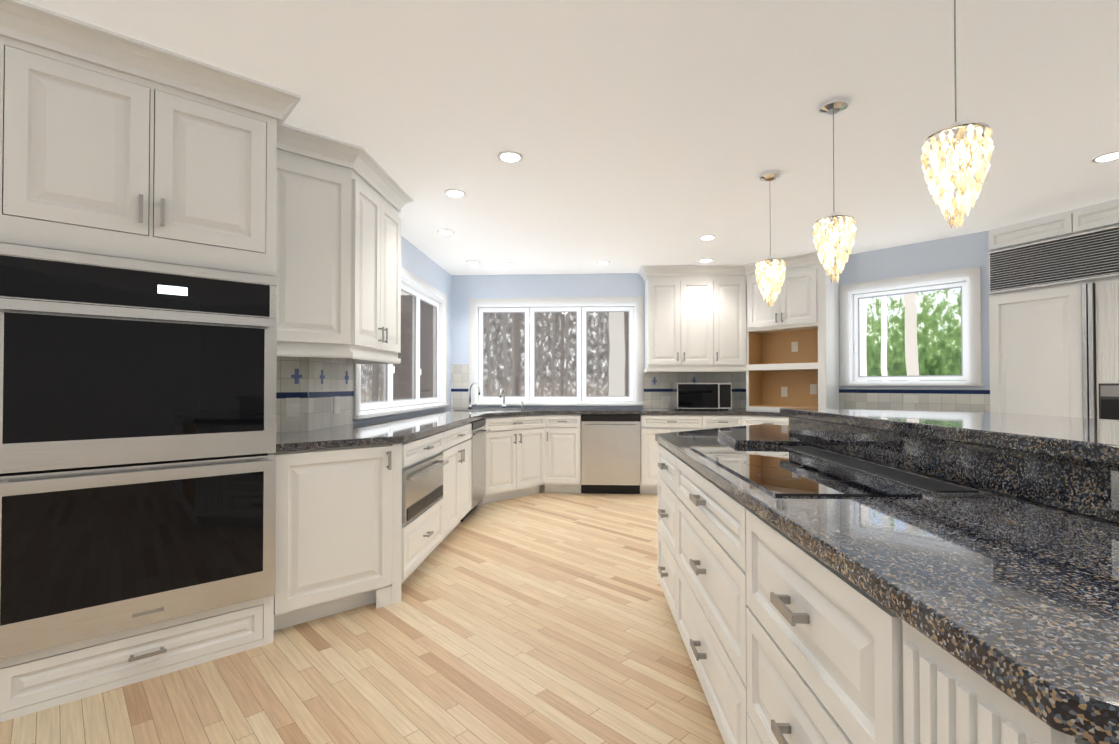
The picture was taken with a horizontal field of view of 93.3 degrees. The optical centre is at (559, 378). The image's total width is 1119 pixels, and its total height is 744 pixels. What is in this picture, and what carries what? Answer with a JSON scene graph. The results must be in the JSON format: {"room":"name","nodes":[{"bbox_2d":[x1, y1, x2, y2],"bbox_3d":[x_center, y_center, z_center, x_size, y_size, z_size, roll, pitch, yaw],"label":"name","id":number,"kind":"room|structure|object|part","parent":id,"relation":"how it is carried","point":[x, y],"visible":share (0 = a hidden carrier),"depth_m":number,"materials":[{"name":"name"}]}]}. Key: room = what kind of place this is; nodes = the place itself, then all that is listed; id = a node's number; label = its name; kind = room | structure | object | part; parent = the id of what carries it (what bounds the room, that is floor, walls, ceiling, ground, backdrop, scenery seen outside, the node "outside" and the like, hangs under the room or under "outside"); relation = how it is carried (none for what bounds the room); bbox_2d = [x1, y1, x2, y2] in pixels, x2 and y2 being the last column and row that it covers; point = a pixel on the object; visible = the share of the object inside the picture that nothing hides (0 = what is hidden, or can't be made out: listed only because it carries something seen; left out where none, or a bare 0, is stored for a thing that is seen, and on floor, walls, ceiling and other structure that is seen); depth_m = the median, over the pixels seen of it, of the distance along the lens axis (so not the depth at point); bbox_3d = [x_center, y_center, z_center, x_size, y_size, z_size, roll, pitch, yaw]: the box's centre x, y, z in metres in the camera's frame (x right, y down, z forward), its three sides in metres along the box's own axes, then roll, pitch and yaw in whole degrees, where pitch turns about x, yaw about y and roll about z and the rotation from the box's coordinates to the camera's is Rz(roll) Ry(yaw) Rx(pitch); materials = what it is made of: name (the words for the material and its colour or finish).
{"room":"kitchen","nodes":[
{"label":"kitchen","id":0,"kind":"room"},
{"bbox_2d":[0,485,724,743],"bbox_3d":[0.630,1.248,2.252,9.600,0.060,11.000,0,-1,3],"label":"floor","id":1,"kind":"structure","parent":0,"point":[542,616],"depth_m":2.24,"materials":[{"name":"brown wood"}]},
{"bbox_2d":[0,35,276,721],"bbox_3d":[-1.911,-0.005,2.361,1.011,2.450,0.703,1,-1,-42],"label":"tall cabinet","id":2,"kind":"object","parent":1,"relation":"on","point":[95,159],"visible":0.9,"depth_m":2.12,"materials":[{"name":"white paint"}]},
{"bbox_2d":[0,243,276,658],"bbox_3d":[-1.836,0.257,2.336,0.919,1.455,0.706,1,-1,-42],"label":"double wall oven","id":3,"kind":"object","parent":2,"relation":"in","point":[137,441],"visible":1,"depth_m":2.08,"materials":[{"name":"grey"}]},
{"bbox_2d":[274,443,401,630],"bbox_3d":[-1.317,0.790,2.927,0.895,0.874,0.889,0,-1,3],"label":"base cabinet","id":4,"kind":"object","parent":1,"relation":"on","point":[346,539],"depth_m":2.68,"materials":[{"name":"white paint"}]},
{"bbox_2d":[402,428,449,582],"bbox_3d":[-1.143,0.794,3.339,0.715,0.876,0.899,0,-1,3],"label":"base cabinet","id":5,"kind":"object","parent":1,"relation":"on","point":[425,459],"depth_m":3.28,"materials":[{"name":"white paint"}]},
{"bbox_3d":[-0.824,0.664,3.318,0.074,0.295,0.750,0,-1,3],"label":"warming drawer","id":6,"kind":"part","parent":5,"relation":"part of","materials":[{"name":"silver metal"}]},
{"bbox_2d":[276,408,786,451],"bbox_3d":[1.030,0.348,4.351,5.419,0.039,4.009,0,-1,3],"label":"countertop","id":7,"kind":"structure","parent":5,"relation":"on","point":[402,429],"depth_m":3.73,"materials":[{"name":"black stone"}]},
{"bbox_2d":[468,382,479,408],"bbox_3d":[-0.987,0.195,6.147,0.174,0.310,0.213,0,-1,3],"label":"faucet","id":8,"kind":"object","parent":7,"relation":"on","point":[470,405],"visible":1,"depth_m":6.18,"materials":[{"name":"silver metal"}]},
{"bbox_2d":[453,408,522,410],"bbox_3d":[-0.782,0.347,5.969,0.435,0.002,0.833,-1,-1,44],"label":"undermount sink","id":9,"kind":"object","parent":7,"relation":"in","point":[494,409],"visible":0.98,"depth_m":5.99,"materials":[{"name":"silver metal"}]},
{"bbox_2d":[500,388,509,407],"bbox_3d":[-0.642,0.226,6.255,0.114,0.250,0.161,0,-1,3],"label":"filter faucet","id":10,"kind":"object","parent":7,"relation":"on","point":[504,405],"visible":0.96,"depth_m":6.30,"materials":[{"name":"silver metal"}]},
{"bbox_2d":[672,383,731,409],"bbox_3d":[1.629,0.199,6.085,0.600,0.300,0.420,0,-1,3],"label":"microwave","id":11,"kind":"object","parent":7,"relation":"on","point":[701,395],"visible":0.94,"depth_m":5.91,"materials":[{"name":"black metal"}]},
{"bbox_2d":[446,423,471,536],"bbox_3d":[-1.122,0.804,4.180,0.662,0.876,0.900,0,-1,3],"label":"base cabinet","id":12,"kind":"object","parent":1,"relation":"on","point":[460,441],"depth_m":4.19,"materials":[{"name":"white paint"}]},
{"bbox_2d":[461,418,489,521],"bbox_3d":[-0.999,0.817,4.917,0.625,0.868,0.577,0,-1,3],"label":"dishwasher","id":13,"kind":"object","parent":1,"relation":"on","point":[479,432],"visible":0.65,"depth_m":4.86,"materials":[{"name":"grey metal"}]},
{"bbox_2d":[476,417,489,505],"bbox_3d":[-1.011,0.826,5.840,0.695,0.874,1.251,0,-1,3],"label":"base cabinet","id":14,"kind":"object","parent":1,"relation":"on","point":[486,499],"depth_m":5.23,"materials":[{"name":"white paint"}]},
{"bbox_2d":[490,414,549,502],"bbox_3d":[-0.415,0.825,5.807,0.609,0.874,1.251,0,-1,3],"label":"base cabinet","id":15,"kind":"object","parent":1,"relation":"on","point":[519,445],"depth_m":5.53,"materials":[{"name":"white paint"}]},
{"bbox_2d":[550,414,580,492],"bbox_3d":[0.033,0.827,6.073,0.437,0.876,0.669,0,-1,3],"label":"base cabinet","id":16,"kind":"object","parent":1,"relation":"on","point":[565,429],"depth_m":5.78,"materials":[{"name":"white paint"}]},
{"bbox_2d":[581,414,640,493],"bbox_3d":[0.572,0.830,5.994,0.642,0.868,0.625,0,-1,3],"label":"dishwasher","id":17,"kind":"object","parent":1,"relation":"on","point":[610,453],"visible":0.92,"depth_m":5.74,"materials":[{"name":"grey metal"}]},
{"bbox_2d":[657,443,668,604],"bbox_3d":[0.886,0.787,2.675,0.699,0.875,0.601,0,-1,3],"label":"base cabinet","id":18,"kind":"object","parent":1,"relation":"on","point":[662,452],"depth_m":2.76,"materials":[{"name":"white paint"}]},
{"bbox_2d":[639,414,693,493],"bbox_3d":[1.227,0.827,6.012,0.655,0.876,0.655,0,-1,3],"label":"base cabinet","id":19,"kind":"object","parent":1,"relation":"on","point":[651,425],"depth_m":5.72,"materials":[{"name":"white paint"}]},
{"bbox_2d":[669,451,735,743],"bbox_3d":[0.840,0.777,1.876,0.699,0.875,1.000,0,-1,3],"label":"base cabinet","id":20,"kind":"object","parent":1,"relation":"on","point":[698,565],"depth_m":1.89,"materials":[{"name":"white paint"}]},
{"bbox_2d":[694,415,741,429],"bbox_3d":[1.758,0.826,5.976,0.528,0.876,0.667,0,-1,3],"label":"base cabinet","id":21,"kind":"object","parent":1,"relation":"on","point":[701,422],"depth_m":5.69,"materials":[{"name":"white paint"}]},
{"bbox_2d":[742,415,788,425],"bbox_3d":[2.398,0.822,5.630,0.882,0.876,0.927,0,-1,3],"label":"base cabinet","id":22,"kind":"object","parent":1,"relation":"on","point":[747,420],"depth_m":5.50,"materials":[{"name":"white paint"}]},
{"bbox_2d":[725,499,867,743],"bbox_3d":[0.793,0.767,1.048,0.699,0.875,0.660,0,-1,3],"label":"base cabinet","id":23,"kind":"object","parent":1,"relation":"on","point":[786,639],"depth_m":1.15,"materials":[{"name":"white paint"}]},
{"bbox_2d":[804,443,1118,525],"bbox_3d":[1.836,0.687,1.119,1.453,1.036,2.983,0,-1,3],"label":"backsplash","id":24,"kind":"structure","parent":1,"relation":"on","point":[804,443],"depth_m":1.40,"materials":[{"name":"black stone"}]},
{"bbox_2d":[655,408,1118,743],"bbox_3d":[1.621,0.233,1.466,2.322,0.200,4.591,0,-1,3],"label":"countertop","id":25,"kind":"structure","parent":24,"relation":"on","point":[1016,600],"depth_m":0.97,"materials":[{"name":"black stone"}]},
{"bbox_2d":[718,430,803,447],"bbox_3d":[0.968,0.292,2.600,0.290,0.030,0.520,0,-1,8],"label":"cutting board","id":26,"kind":"object","parent":25,"relation":"on","point":[755,439],"visible":0.94,"depth_m":2.44,"materials":[{"name":"black stone"}]},
{"bbox_2d":[690,446,922,496],"bbox_3d":[0.736,0.294,1.819,0.379,0.006,1.022,0,-1,3],"label":"glass cooktop","id":27,"kind":"object","parent":25,"relation":"in","point":[774,471],"visible":0.98,"depth_m":1.58,"materials":[{"name":"black glass"}]},
{"bbox_2d":[778,446,988,496],"bbox_3d":[1.008,0.291,1.809,0.154,0.012,1.017,0,-1,3],"label":"downdraft vent","id":28,"kind":"object","parent":25,"relation":"on","point":[922,484],"visible":0.96,"depth_m":1.56,"materials":[{"name":"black metal"}]},
{"bbox_2d":[1111,470,1118,510],"bbox_3d":[1.099,0.219,0.983,0.011,0.077,0.140,0,-1,3],"label":"outlet","id":29,"kind":"object","parent":24,"relation":"attached to","point":[1114,489],"visible":1,"depth_m":1.05,"materials":[{"name":"grey plastic"}]},
{"bbox_2d":[845,595,1090,743],"bbox_3d":[0.767,0.761,0.579,0.699,0.875,0.279,0,-1,3],"label":"base cabinet","id":30,"kind":"object","parent":1,"relation":"on","point":[901,687],"depth_m":0.70,"materials":[{"name":"white paint"}]},
{"bbox_2d":[988,198,1118,419],"bbox_3d":[4.397,-0.035,3.923,0.805,2.547,1.736,0,-1,-22],"label":"built-in refrigerator","id":31,"kind":"object","parent":1,"relation":"on","point":[1053,284],"visible":0.58,"depth_m":4.15,"materials":[{"name":"white paint"}]},
{"bbox_2d":[22,0,1118,294],"bbox_3d":[0.630,-1.361,2.284,9.600,0.060,11.000,0,-1,3],"label":"ceiling","id":32,"kind":"structure","parent":0,"point":[636,134],"depth_m":2.58,"materials":[{"name":"white paint"}]},
{"bbox_2d":[437,229,454,234],"bbox_3d":[-1.006,-1.298,4.680,0.156,0.007,0.156,0,-1,3],"label":"recessed light","id":33,"kind":"object","parent":32,"relation":"in","point":[445,232],"visible":0.98,"depth_m":4.67,"materials":[{"name":"white paint"}]},
{"bbox_2d":[444,189,465,197],"bbox_3d":[-0.740,-1.310,3.733,0.156,0.007,0.156,0,-1,3],"label":"recessed light","id":34,"kind":"object","parent":32,"relation":"in","point":[455,193],"visible":1,"depth_m":3.72,"materials":[{"name":"white paint"}]},
{"bbox_2d":[466,261,479,263],"bbox_3d":[-0.951,-1.284,5.828,0.156,0.007,0.156,0,-1,3],"label":"recessed light","id":35,"kind":"object","parent":32,"relation":"in","point":[473,262],"visible":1,"depth_m":5.81,"materials":[{"name":"white paint"}]},
{"bbox_2d":[497,151,522,162],"bbox_3d":[-0.293,-1.317,3.137,0.156,0.007,0.156,0,-1,3],"label":"recessed light","id":36,"kind":"object","parent":32,"relation":"in","point":[510,156],"visible":1,"depth_m":3.12,"materials":[{"name":"white paint"}]},
{"bbox_2d":[596,261,609,264],"bbox_3d":[0.482,-1.284,5.847,0.156,0.007,0.156,0,-1,3],"label":"recessed light","id":37,"kind":"object","parent":32,"relation":"in","point":[603,262],"visible":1,"depth_m":5.82,"materials":[{"name":"white paint"}]},
{"bbox_2d":[698,259,712,261],"bbox_3d":[1.588,-1.285,5.734,0.156,0.007,0.156,0,-1,3],"label":"recessed light","id":38,"kind":"object","parent":32,"relation":"in","point":[705,260],"visible":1,"depth_m":5.72,"materials":[{"name":"white paint"}]},
{"bbox_2d":[699,235,715,239],"bbox_3d":[1.357,-1.296,4.846,0.156,0.007,0.156,0,-1,3],"label":"recessed light","id":39,"kind":"object","parent":32,"relation":"in","point":[707,237],"visible":0.98,"depth_m":4.83,"materials":[{"name":"white paint"}]},
{"bbox_2d":[755,170,785,306],"bbox_3d":[1.352,-0.885,3.393,0.189,0.863,0.187,0,-1,3],"label":"pendant light","id":40,"kind":"object","parent":32,"relation":"hanging from","point":[769,272],"visible":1,"depth_m":3.36,"materials":[{"name":"beige glass"}]},
{"bbox_2d":[813,97,855,282],"bbox_3d":[1.322,-0.892,2.549,0.187,0.869,0.186,0,-1,3],"label":"pendant light","id":41,"kind":"object","parent":32,"relation":"hanging from","point":[835,235],"visible":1,"depth_m":2.52,"materials":[{"name":"beige glass"}]},
{"bbox_2d":[921,0,993,228],"bbox_3d":[1.262,-0.906,1.683,0.184,0.864,0.187,0,-1,3],"label":"pendant light","id":42,"kind":"object","parent":32,"relation":"hanging from","point":[953,153],"visible":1,"depth_m":1.65,"materials":[{"name":"beige glass"}]},
{"bbox_2d":[1091,151,1118,162],"bbox_3d":[3.263,-1.317,3.135,0.156,0.007,0.156,0,-1,3],"label":"recessed light","id":43,"kind":"object","parent":32,"relation":"in","point":[1109,156],"visible":0.98,"depth_m":3.13,"materials":[{"name":"white paint"}]},
{"bbox_2d":[276,231,989,432],"bbox_3d":[0.607,-0.062,1.796,9.117,2.650,9.496,0,-1,3],"label":"wall","id":44,"kind":"structure","parent":0,"point":[316,396],"depth_m":5.25,"materials":[{"name":"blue paint"}]},
{"bbox_2d":[286,398,299,417],"bbox_3d":[-1.577,0.169,3.127,0.075,0.115,0.004,1,-1,-42],"label":"outlet","id":45,"kind":"object","parent":44,"relation":"attached to","point":[292,407],"visible":1,"depth_m":3.12,"materials":[{"name":"white plastic"}]},
{"bbox_2d":[334,396,339,413],"bbox_3d":[-1.492,0.174,3.538,0.004,0.115,0.075,0,-1,3],"label":"electrical outlet","id":46,"kind":"object","parent":44,"relation":"attached to","point":[336,404],"visible":1,"depth_m":3.53,"materials":[{"name":"white plastic"}]},
{"bbox_2d":[276,149,400,357],"bbox_3d":[-1.439,-0.736,3.261,0.620,1.162,1.084,0,-1,3],"label":"upper cabinet","id":47,"kind":"object","parent":44,"relation":"attached to","point":[338,251],"visible":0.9,"depth_m":2.96,"materials":[{"name":"white paint"}]},
{"bbox_2d":[0,0,412,211],"bbox_3d":[-1.576,-1.268,2.810,0.890,0.110,2.178,0,-1,3],"label":"crown molding","id":48,"kind":"structure","parent":47,"relation":"attached to","point":[35,25],"depth_m":2.21,"materials":[{"name":"white paint"}]},
{"bbox_2d":[277,349,400,363],"bbox_3d":[-1.345,-0.134,3.252,0.348,0.039,1.109,0,-1,3],"label":"molding","id":49,"kind":"structure","parent":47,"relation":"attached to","point":[360,358],"depth_m":2.99,"materials":[{"name":"white paint"}]},
{"bbox_2d":[353,267,448,418],"bbox_3d":[-1.456,-0.349,5.034,0.160,1.308,2.474,0,-1,3],"label":"casement window","id":50,"kind":"structure","parent":44,"relation":"in","point":[437,299],"depth_m":5.36,"materials":[{"name":"white paint"}]},
{"bbox_2d":[291,369,696,384],"bbox_3d":[-0.169,0.004,4.805,4.720,0.090,0.396,1,-1,-45],"label":"tiles","id":51,"kind":"structure","parent":44,"relation":"attached to","point":[296,376],"depth_m":3.34,"materials":[{"name":"blue tile"}]},
{"bbox_2d":[467,297,644,405],"bbox_3d":[-0.050,-0.334,6.477,2.149,1.313,0.160,0,-1,3],"label":"window","id":52,"kind":"structure","parent":44,"relation":"in","point":[529,308],"depth_m":6.47,"materials":[{"name":"white paint"}]},
{"bbox_2d":[661,396,670,401],"bbox_3d":[1.283,0.238,6.345,0.115,0.075,0.004,0,-1,3],"label":"electrical outlet","id":53,"kind":"object","parent":44,"relation":"attached to","point":[665,398],"visible":1,"depth_m":6.34,"materials":[{"name":"white plastic"}]},
{"bbox_2d":[645,275,745,368],"bbox_3d":[1.636,-0.700,6.149,1.236,1.162,0.383,0,-1,3],"label":"upper cabinet","id":54,"kind":"object","parent":44,"relation":"attached to","point":[695,321],"visible":0.98,"depth_m":6.00,"materials":[{"name":"white paint"}]},
{"bbox_2d":[644,368,745,372],"bbox_3d":[1.562,-0.099,6.167,1.117,0.039,0.341,0,-1,3],"label":"molding","id":55,"kind":"structure","parent":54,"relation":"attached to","point":[695,370],"depth_m":6.00,"materials":[{"name":"white paint"}]},
{"bbox_2d":[640,249,842,277],"bbox_3d":[1.950,-1.234,5.636,2.088,0.110,0.731,0,-1,3],"label":"crown molding","id":56,"kind":"structure","parent":54,"relation":"attached to","point":[792,261],"depth_m":5.97,"materials":[{"name":"white paint"}]},
{"bbox_2d":[746,262,838,410],"bbox_3d":[2.500,-0.471,5.749,0.383,1.631,0.872,1,-1,-42],"label":"upper cabinet","id":57,"kind":"object","parent":44,"relation":"attached to","point":[792,346],"visible":0.9,"depth_m":5.73,"materials":[{"name":"white paint"}]},
{"bbox_2d":[904,395,918,402],"bbox_3d":[3.363,0.192,5.053,0.004,0.075,0.120,1,-1,-42],"label":"electrical outlet","id":58,"kind":"object","parent":44,"relation":"attached to","point":[911,398],"visible":1,"depth_m":5.05,"materials":[{"name":"white plastic"}]},
{"bbox_2d":[839,267,983,385],"bbox_3d":[3.368,-0.460,5.129,0.160,1.053,1.189,1,-1,-42],"label":"picture window","id":59,"kind":"structure","parent":44,"relation":"in","point":[969,285],"depth_m":5.05,"materials":[{"name":"white paint"}]},
{"label":"outside","id":60,"kind":"structure","parent":0,"visible":0},
{"bbox_2d":[361,295,628,401],"bbox_3d":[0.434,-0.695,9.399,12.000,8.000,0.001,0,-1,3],"label":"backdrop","id":61,"kind":"structure","parent":60,"point":[491,384],"depth_m":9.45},
{"bbox_2d":[859,288,966,380],"bbox_3d":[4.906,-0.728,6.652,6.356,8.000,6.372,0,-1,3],"label":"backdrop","id":62,"kind":"structure","parent":60,"point":[891,340],"depth_m":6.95,"materials":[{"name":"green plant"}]}
]}

